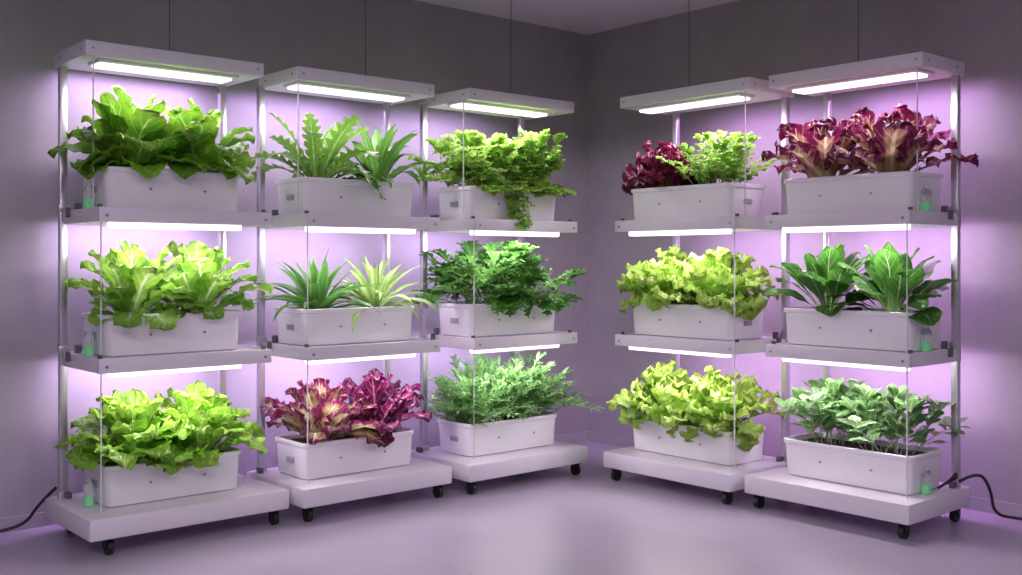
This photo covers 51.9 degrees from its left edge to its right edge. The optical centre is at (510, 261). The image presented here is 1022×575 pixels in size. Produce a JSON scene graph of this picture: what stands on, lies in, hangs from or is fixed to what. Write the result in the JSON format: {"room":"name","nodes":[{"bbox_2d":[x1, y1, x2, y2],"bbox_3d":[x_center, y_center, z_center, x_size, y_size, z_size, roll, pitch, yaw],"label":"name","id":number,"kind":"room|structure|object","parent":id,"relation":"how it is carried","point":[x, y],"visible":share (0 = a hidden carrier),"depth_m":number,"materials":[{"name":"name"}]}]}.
{"room":"indoor vertical farm","nodes":[
{"label":"indoor vertical farm","id":0,"kind":"room"},
{"bbox_2d":[0,0,587,517],"bbox_3d":[-2.027,-0.158,4.655,6.800,2.616,0.100,0,0,-41],"label":"wall","id":1,"kind":"structure","parent":0,"point":[450,49],"depth_m":5.23,"materials":[{"name":"grey paint"}]},
{"bbox_2d":[0,431,587,532],"bbox_3d":[-1.990,1.120,4.612,6.600,0.060,0.012,0,0,-41],"label":"baseboard","id":2,"kind":"structure","parent":1,"relation":"attached to","point":[38,519],"depth_m":4.55,"materials":[{"name":"paint"}]},
{"bbox_2d":[0,441,1021,574],"bbox_3d":[0.170,1.200,2.126,6.800,0.100,6.800,0,0,-41],"label":"floor","id":3,"kind":"structure","parent":0,"point":[552,521],"depth_m":4.32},
{"bbox_2d":[0,486,56,531],"bbox_3d":[-2.698,1.045,3.939,1.844,0.200,0.148,0,0,-36],"label":"power cable","id":4,"kind":"object","parent":3,"relation":"on","point":[39,504],"visible":1,"depth_m":4.44,"materials":[{"name":"black rubber"}]},
{"bbox_2d":[45,0,288,554],"bbox_3d":[-1.471,-0.158,4.518,0.860,2.616,0.545,0,0,-41],"label":"rack","id":5,"kind":"object","parent":3,"relation":"on","point":[251,496],"visible":0.88,"depth_m":4.40,"materials":[{"name":"white metal"}]},
{"bbox_2d":[83,180,92,207],"bbox_3d":[-1.719,-0.274,4.273,0.032,0.115,0.040,0,0,-41],"label":"bottle","id":6,"kind":"object","parent":5,"relation":"on","point":[88,188],"visible":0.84,"depth_m":4.26,"materials":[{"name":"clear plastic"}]},
{"bbox_2d":[83,477,93,507],"bbox_3d":[-1.719,0.936,4.273,0.032,0.115,0.040,0,0,-41],"label":"bottle","id":7,"kind":"object","parent":5,"relation":"on","point":[88,487],"visible":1,"depth_m":4.26,"materials":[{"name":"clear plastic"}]},
{"bbox_2d":[83,328,93,356],"bbox_3d":[-1.719,0.327,4.273,0.032,0.115,0.040,0,0,-41],"label":"bottle","id":8,"kind":"object","parent":5,"relation":"on","point":[88,337],"visible":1,"depth_m":4.26,"materials":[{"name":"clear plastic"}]},
{"bbox_2d":[54,39,263,86],"bbox_3d":[-1.519,-0.849,4.566,0.780,0.072,0.380,0,0,-41],"label":"hood","id":9,"kind":"object","parent":5,"relation":"attached to","point":[106,57],"depth_m":4.43,"materials":[{"name":"white metal"}]},
{"bbox_2d":[81,309,240,356],"bbox_3d":[-1.498,0.299,4.518,0.606,0.170,0.306,0,0,-41],"label":"planter box","id":10,"kind":"object","parent":5,"relation":"on","point":[192,333],"visible":0.68,"depth_m":4.40,"materials":[{"name":"white plastic"}]},
{"bbox_2d":[64,240,197,330],"bbox_3d":[-1.600,0.095,4.422,0.517,0.376,0.638,0,0,-22],"label":"romaine lettuce","id":11,"kind":"object","parent":10,"relation":"in","point":[128,274],"visible":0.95,"depth_m":4.30,"materials":[{"name":"green plant"}]},
{"bbox_2d":[148,240,273,319],"bbox_3d":[-1.385,0.072,4.657,0.561,0.347,0.601,0,0,-41],"label":"romaine lettuce","id":12,"kind":"object","parent":10,"relation":"on","point":[201,265],"visible":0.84,"depth_m":4.53,"materials":[{"name":"green plant"}]},
{"bbox_2d":[84,166,240,210],"bbox_3d":[-1.498,-0.301,4.518,0.606,0.170,0.306,0,0,-41],"label":"planter box","id":13,"kind":"object","parent":5,"relation":"on","point":[117,186],"visible":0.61,"depth_m":4.38,"materials":[{"name":"white plastic"}]},
{"bbox_2d":[47,84,209,179],"bbox_3d":[-1.593,-0.537,4.403,0.665,0.417,0.598,0,0,20],"label":"lettuce","id":14,"kind":"object","parent":13,"relation":"in","point":[126,134],"visible":0.88,"depth_m":4.30,"materials":[{"name":"green plant"}]},
{"bbox_2d":[146,97,255,184],"bbox_3d":[-1.386,-0.524,4.623,0.550,0.394,0.660,0,0,-4],"label":"lettuce","id":15,"kind":"object","parent":13,"relation":"in","point":[230,157],"visible":0.62,"depth_m":4.47,"materials":[{"name":"green plant"}]},
{"bbox_2d":[84,443,240,507],"bbox_3d":[-1.498,0.909,4.518,0.606,0.170,0.306,0,0,-41],"label":"planter box","id":16,"kind":"object","parent":5,"relation":"on","point":[143,483],"visible":0.56,"depth_m":4.37,"materials":[{"name":"white plastic"}]},
{"bbox_2d":[53,388,193,474],"bbox_3d":[-1.586,0.703,4.402,0.569,0.339,0.657,0,0,-41],"label":"leaf lettuce","id":17,"kind":"object","parent":16,"relation":"in","point":[127,428],"visible":0.94,"depth_m":4.29,"materials":[{"name":"green plant"}]},
{"bbox_2d":[146,380,266,471],"bbox_3d":[-1.381,0.701,4.618,0.577,0.352,0.664,0,0,-41],"label":"leaf lettuce","id":18,"kind":"object","parent":16,"relation":"in","point":[201,410],"visible":0.82,"depth_m":4.50,"materials":[{"name":"green plant"}]},
{"bbox_2d":[246,0,451,521],"bbox_3d":[-0.772,-0.158,5.059,0.825,2.616,0.545,0,0,-41],"label":"rack","id":19,"kind":"object","parent":3,"relation":"on","point":[307,494],"visible":0.81,"depth_m":4.95,"materials":[{"name":"white metal"}]},
{"bbox_2d":[275,304,413,345],"bbox_3d":[-0.797,0.299,5.061,0.626,0.170,0.306,0,0,-41],"label":"planter box","id":20,"kind":"object","parent":19,"relation":"on","point":[329,326],"visible":0.79,"depth_m":4.91,"materials":[{"name":"white plastic"}]},
{"bbox_2d":[245,249,388,320],"bbox_3d":[-0.909,0.102,4.954,0.621,0.329,0.707,0,0,-41],"label":"plant","id":21,"kind":"object","parent":20,"relation":"in","point":[319,283],"visible":0.88,"depth_m":4.89,"materials":[{"name":"green plant"}]},
{"bbox_2d":[329,252,439,330],"bbox_3d":[-0.672,0.141,5.167,0.576,0.379,0.721,0,0,-41],"label":"spider plant","id":22,"kind":"object","parent":20,"relation":"in","point":[374,296],"visible":0.81,"depth_m":5.11,"materials":[{"name":"green plant"}]},
{"bbox_2d":[275,426,413,479],"bbox_3d":[-0.797,0.909,5.061,0.626,0.170,0.306,0,0,-41],"label":"planter box","id":23,"kind":"object","parent":19,"relation":"on","point":[338,456],"visible":0.86,"depth_m":4.91,"materials":[{"name":"white plastic"}]},
{"bbox_2d":[260,377,385,447],"bbox_3d":[-0.906,0.707,4.946,0.537,0.328,0.651,0,0,-34],"label":"lettuce","id":24,"kind":"object","parent":23,"relation":"in","point":[326,410],"visible":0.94,"depth_m":4.87,"materials":[{"name":"purple plant"}]},
{"bbox_2d":[338,368,432,447],"bbox_3d":[-0.655,0.704,5.159,0.526,0.357,0.642,0,0,-23],"label":"leaf lettuce","id":25,"kind":"object","parent":23,"relation":"in","point":[392,405],"visible":0.59,"depth_m":5.09,"materials":[{"name":"purple plant"}]},
{"bbox_2d":[275,177,413,216],"bbox_3d":[-0.797,-0.301,5.061,0.626,0.170,0.306,0,0,-41],"label":"planter box","id":26,"kind":"object","parent":19,"relation":"on","point":[316,194],"visible":0.86,"depth_m":4.90,"materials":[{"name":"white plastic"}]},
{"bbox_2d":[251,112,383,198],"bbox_3d":[-0.903,-0.506,4.952,0.694,0.425,0.689,0,0,13],"label":"fern plant","id":27,"kind":"object","parent":26,"relation":"in","point":[327,165],"visible":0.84,"depth_m":4.87,"materials":[{"name":"green plant"}]},
{"bbox_2d":[321,118,441,188],"bbox_3d":[-0.659,-0.530,5.185,0.653,0.382,0.714,0,0,-6],"label":"dandelion greens","id":28,"kind":"object","parent":26,"relation":"in","point":[387,159],"visible":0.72,"depth_m":5.10,"materials":[{"name":"green plant"}]},
{"bbox_2d":[258,66,433,104],"bbox_3d":[-0.796,-0.849,5.128,0.770,0.072,0.380,0,0,-41],"label":"hood","id":29,"kind":"object","parent":19,"relation":"attached to","point":[309,81],"depth_m":4.98,"materials":[{"name":"white metal"}]},
{"bbox_2d":[411,88,587,494],"bbox_3d":[-0.054,-0.158,5.617,0.860,2.616,0.545,0,0,-41],"label":"rack","id":30,"kind":"object","parent":3,"relation":"on","point":[471,470],"visible":0.78,"depth_m":5.49,"materials":[{"name":"white metal"}]},
{"bbox_2d":[437,186,554,220],"bbox_3d":[-0.070,-0.301,5.627,0.626,0.170,0.306,0,0,-41],"label":"planter box","id":31,"kind":"object","parent":30,"relation":"on","point":[480,204],"visible":0.64,"depth_m":5.44,"materials":[{"name":"white plastic"}]},
{"bbox_2d":[406,129,541,195],"bbox_3d":[-0.138,-0.520,5.548,0.609,0.372,0.718,0,0,33],"label":"greens","id":32,"kind":"object","parent":31,"relation":"in","point":[480,162],"visible":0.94,"depth_m":5.44,"materials":[{"name":"green plant"}]},
{"bbox_2d":[445,128,576,230],"bbox_3d":[0.010,-0.441,5.742,0.649,0.569,0.692,0,0,-29],"label":"greens","id":33,"kind":"object","parent":31,"relation":"in","point":[536,142],"visible":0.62,"depth_m":5.57,"materials":[{"name":"green plant"}]},
{"bbox_2d":[437,410,556,456],"bbox_3d":[-0.070,0.909,5.627,0.626,0.170,0.306,0,0,-41],"label":"planter box","id":34,"kind":"object","parent":30,"relation":"on","point":[511,434],"visible":0.83,"depth_m":5.48,"materials":[{"name":"white plastic"}]},
{"bbox_2d":[417,353,543,426],"bbox_3d":[-0.168,0.666,5.552,0.666,0.377,0.842,0,0,-10],"label":"greens","id":35,"kind":"object","parent":34,"relation":"on","point":[459,405],"visible":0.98,"depth_m":5.44,"materials":[{"name":"green plant"}]},
{"bbox_2d":[454,351,603,419],"bbox_3d":[0.054,0.656,5.743,0.744,0.395,0.749,0,0,-41],"label":"greens","id":36,"kind":"object","parent":34,"relation":"on","point":[544,399],"visible":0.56,"depth_m":5.65,"materials":[{"name":"green plant"}]},
{"bbox_2d":[437,301,556,336],"bbox_3d":[-0.070,0.299,5.627,0.626,0.170,0.306,0,0,-41],"label":"planter box","id":37,"kind":"object","parent":30,"relation":"on","point":[456,319],"visible":0.74,"depth_m":5.46,"materials":[{"name":"white plastic"}]},
{"bbox_2d":[403,240,539,317],"bbox_3d":[-0.161,0.082,5.552,0.688,0.404,0.758,0,0,-28],"label":"plant","id":38,"kind":"object","parent":37,"relation":"in","point":[510,301],"visible":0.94,"depth_m":5.43,"materials":[{"name":"green plant"}]},
{"bbox_2d":[426,88,573,119],"bbox_3d":[-0.057,-0.849,5.704,0.750,0.072,0.380,0,0,-41],"label":"hood","id":39,"kind":"object","parent":30,"relation":"attached to","point":[473,100],"depth_m":5.55,"materials":[{"name":"white metal"}]},
{"bbox_2d":[461,240,589,317],"bbox_3d":[0.061,0.086,5.737,0.788,0.412,0.770,0,0,-41],"label":"plant","id":40,"kind":"object","parent":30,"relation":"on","point":[533,275],"visible":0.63,"depth_m":5.56,"materials":[{"name":"green plant"}]},
{"bbox_2d":[603,77,793,504],"bbox_3d":[0.953,-0.158,5.407,0.545,2.616,0.843,0,0,-41],"label":"rack","id":41,"kind":"object","parent":3,"relation":"on","point":[746,90],"visible":0.75,"depth_m":5.25,"materials":[{"name":"white metal"}]},
{"bbox_2d":[631,182,765,219],"bbox_3d":[0.959,-0.301,5.427,0.306,0.170,0.676,0,0,-41],"label":"planter box","id":42,"kind":"object","parent":41,"relation":"on","point":[714,199],"visible":0.87,"depth_m":5.25,"materials":[{"name":"white plastic"}]},
{"bbox_2d":[622,140,715,194],"bbox_3d":[0.847,-0.494,5.567,0.519,0.323,0.569,0,0,6],"label":"lettuce","id":43,"kind":"object","parent":42,"relation":"in","point":[649,170],"visible":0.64,"depth_m":5.46,"materials":[{"name":"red plant"}]},
{"bbox_2d":[656,129,780,184],"bbox_3d":[1.065,-0.520,5.310,0.634,0.325,0.510,0,0,-41],"label":"fern","id":44,"kind":"object","parent":42,"relation":"on","point":[721,158],"visible":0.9,"depth_m":5.23,"materials":[{"name":"green plant"}]},
{"bbox_2d":[633,303,764,340],"bbox_3d":[0.959,0.299,5.427,0.306,0.170,0.676,0,0,-41],"label":"planter box","id":45,"kind":"object","parent":41,"relation":"on","point":[684,320],"visible":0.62,"depth_m":5.26,"materials":[{"name":"white plastic"}]},
{"bbox_2d":[616,245,697,312],"bbox_3d":[0.862,0.091,5.536,0.608,0.364,0.597,0,0,10],"label":"lettuce","id":46,"kind":"object","parent":45,"relation":"in","point":[650,276],"visible":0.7,"depth_m":5.44,"materials":[{"name":"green plant"}]},
{"bbox_2d":[662,247,780,320],"bbox_3d":[1.087,0.106,5.330,0.669,0.361,0.587,0,0,-41],"label":"lettuce","id":47,"kind":"object","parent":45,"relation":"in","point":[711,280],"visible":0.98,"depth_m":5.18,"materials":[{"name":"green plant"}]},
{"bbox_2d":[633,415,765,465],"bbox_3d":[0.959,0.909,5.427,0.306,0.170,0.676,0,0,-41],"label":"planter box","id":48,"kind":"object","parent":41,"relation":"on","point":[652,437],"visible":0.46,"depth_m":5.26,"materials":[{"name":"white plastic"}]},
{"bbox_2d":[606,360,704,430],"bbox_3d":[0.807,0.699,5.589,0.589,0.360,0.613,0,0,25],"label":"lettuce","id":49,"kind":"object","parent":48,"relation":"in","point":[649,398],"visible":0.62,"depth_m":5.49,"materials":[{"name":"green plant"}]},
{"bbox_2d":[661,365,785,451],"bbox_3d":[1.074,0.721,5.331,0.642,0.388,0.626,0,0,6],"label":"lettuce","id":50,"kind":"object","parent":48,"relation":"in","point":[714,394],"visible":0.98,"depth_m":5.19,"materials":[{"name":"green plant"}]},
{"bbox_2d":[620,77,793,114],"bbox_3d":[1.003,-0.849,5.452,0.380,0.072,0.840,0,0,-41],"label":"hood","id":51,"kind":"object","parent":41,"relation":"attached to","point":[732,92],"depth_m":5.29,"materials":[{"name":"white metal"}]},
{"bbox_2d":[745,0,969,538],"bbox_3d":[1.563,-0.158,4.780,0.545,2.616,0.820,0,0,-41],"label":"rack","id":52,"kind":"object","parent":3,"relation":"on","point":[906,510],"visible":0.9,"depth_m":4.64,"materials":[{"name":"white metal"}]},
{"bbox_2d":[784,432,942,494],"bbox_3d":[1.591,0.909,4.775,0.306,0.170,0.651,0,0,-41],"label":"planter box","id":53,"kind":"object","parent":52,"relation":"on","point":[848,463],"visible":0.86,"depth_m":4.66,"materials":[{"name":"white plastic"}]},
{"bbox_2d":[768,377,889,444],"bbox_3d":[1.469,0.694,4.929,0.579,0.321,0.441,0,0,-26],"label":"plant","id":54,"kind":"object","parent":53,"relation":"on","point":[832,390],"visible":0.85,"depth_m":4.88,"materials":[{"name":"green plant"}]},
{"bbox_2d":[823,383,969,454],"bbox_3d":[1.696,0.691,4.676,0.676,0.327,0.457,0,0,-19],"label":"plant","id":55,"kind":"object","parent":53,"relation":"on","point":[878,423],"visible":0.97,"depth_m":4.64,"materials":[{"name":"green plant"}]},
{"bbox_2d":[784,171,942,213],"bbox_3d":[1.591,-0.301,4.775,0.306,0.170,0.651,0,0,-41],"label":"planter box","id":56,"kind":"object","parent":52,"relation":"on","point":[885,191],"visible":0.78,"depth_m":4.62,"materials":[{"name":"white plastic"}]},
{"bbox_2d":[761,116,909,177],"bbox_3d":[1.475,-0.518,4.881,0.702,0.322,0.596,0,0,-41],"label":"romaine lettuce","id":57,"kind":"object","parent":56,"relation":"in","point":[810,142],"visible":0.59,"depth_m":4.81,"materials":[{"name":"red plant"}]},
{"bbox_2d":[823,104,978,172],"bbox_3d":[1.651,-0.530,4.633,0.745,0.346,0.549,0,0,-41],"label":"romaine lettuce","id":58,"kind":"object","parent":56,"relation":"in","point":[893,135],"visible":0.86,"depth_m":4.57,"materials":[{"name":"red plant"}]},
{"bbox_2d":[784,306,942,351],"bbox_3d":[1.591,0.299,4.775,0.306,0.170,0.651,0,0,-41],"label":"planter box","id":59,"kind":"object","parent":52,"relation":"on","point":[868,329],"visible":0.76,"depth_m":4.63,"materials":[{"name":"white plastic"}]},
{"bbox_2d":[763,243,875,316],"bbox_3d":[1.506,0.086,4.887,0.598,0.349,0.522,0,0,-16],"label":"plant","id":60,"kind":"object","parent":59,"relation":"in","point":[825,268],"visible":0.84,"depth_m":4.81,"materials":[{"name":"green plant"}]},
{"bbox_2d":[825,242,957,325],"bbox_3d":[1.706,0.089,4.643,0.570,0.358,0.554,0,0,-13],"label":"plant","id":61,"kind":"object","parent":59,"relation":"in","point":[887,268],"visible":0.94,"depth_m":4.57,"materials":[{"name":"green plant"}]},
{"bbox_2d":[769,51,964,95],"bbox_3d":[1.618,-0.849,4.821,0.380,0.072,0.770,0,0,-41],"label":"hood","id":62,"kind":"object","parent":52,"relation":"attached to","point":[898,69],"depth_m":4.66,"materials":[{"name":"white metal"}]},
{"bbox_2d":[921,467,931,494],"bbox_3d":[1.779,0.936,4.497,0.040,0.115,0.032,0,0,-41],"label":"bottle","id":63,"kind":"object","parent":52,"relation":"on","point":[926,476],"visible":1,"depth_m":4.49,"materials":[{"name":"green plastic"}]},
{"bbox_2d":[921,325,931,351],"bbox_3d":[1.779,0.327,4.497,0.040,0.115,0.032,0,0,-41],"label":"bottle","id":64,"kind":"object","parent":52,"relation":"on","point":[926,333],"visible":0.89,"depth_m":4.49,"materials":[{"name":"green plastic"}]},
{"bbox_2d":[921,185,931,210],"bbox_3d":[1.779,-0.274,4.497,0.040,0.115,0.032,0,0,-41],"label":"bottle","id":65,"kind":"object","parent":52,"relation":"on","point":[926,193],"visible":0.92,"depth_m":4.49,"materials":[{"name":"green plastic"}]},
{"bbox_2d":[937,473,957,488],"bbox_3d":[1.917,0.957,4.602,0.062,0.067,0.127,0,0,39],"label":"power cable","id":66,"kind":"object","parent":52,"relation":"on","point":[955,475],"visible":1,"depth_m":4.57,"materials":[{"name":"black rubber"}]},
{"bbox_2d":[958,474,1021,520],"bbox_3d":[2.655,1.037,4.189,1.647,0.216,0.208,0,0,40],"label":"power cable","id":67,"kind":"object","parent":3,"relation":"on","point":[971,475],"visible":1,"depth_m":4.62,"materials":[{"name":"black rubber"}]},
{"bbox_2d":[416,0,737,34],"bbox_3d":[0.170,-1.516,2.126,6.800,0.100,6.800,0,0,-41],"label":"ceiling","id":68,"kind":"structure","parent":0,"point":[587,17],"depth_m":6.12,"materials":[{"name":"paint"}]},
{"bbox_2d":[588,0,1021,504],"bbox_3d":[2.732,-0.158,4.285,0.100,2.616,6.700,0,0,-41],"label":"wall","id":69,"kind":"structure","parent":0,"point":[759,39],"depth_m":5.43,"materials":[{"name":"grey paint"}]},
{"bbox_2d":[588,431,1021,516],"bbox_3d":[2.661,1.120,4.282,0.012,0.060,6.588,0,0,-41],"label":"baseboard","id":70,"kind":"structure","parent":69,"relation":"attached to","point":[976,503],"depth_m":4.86,"materials":[{"name":"paint"}]}
]}

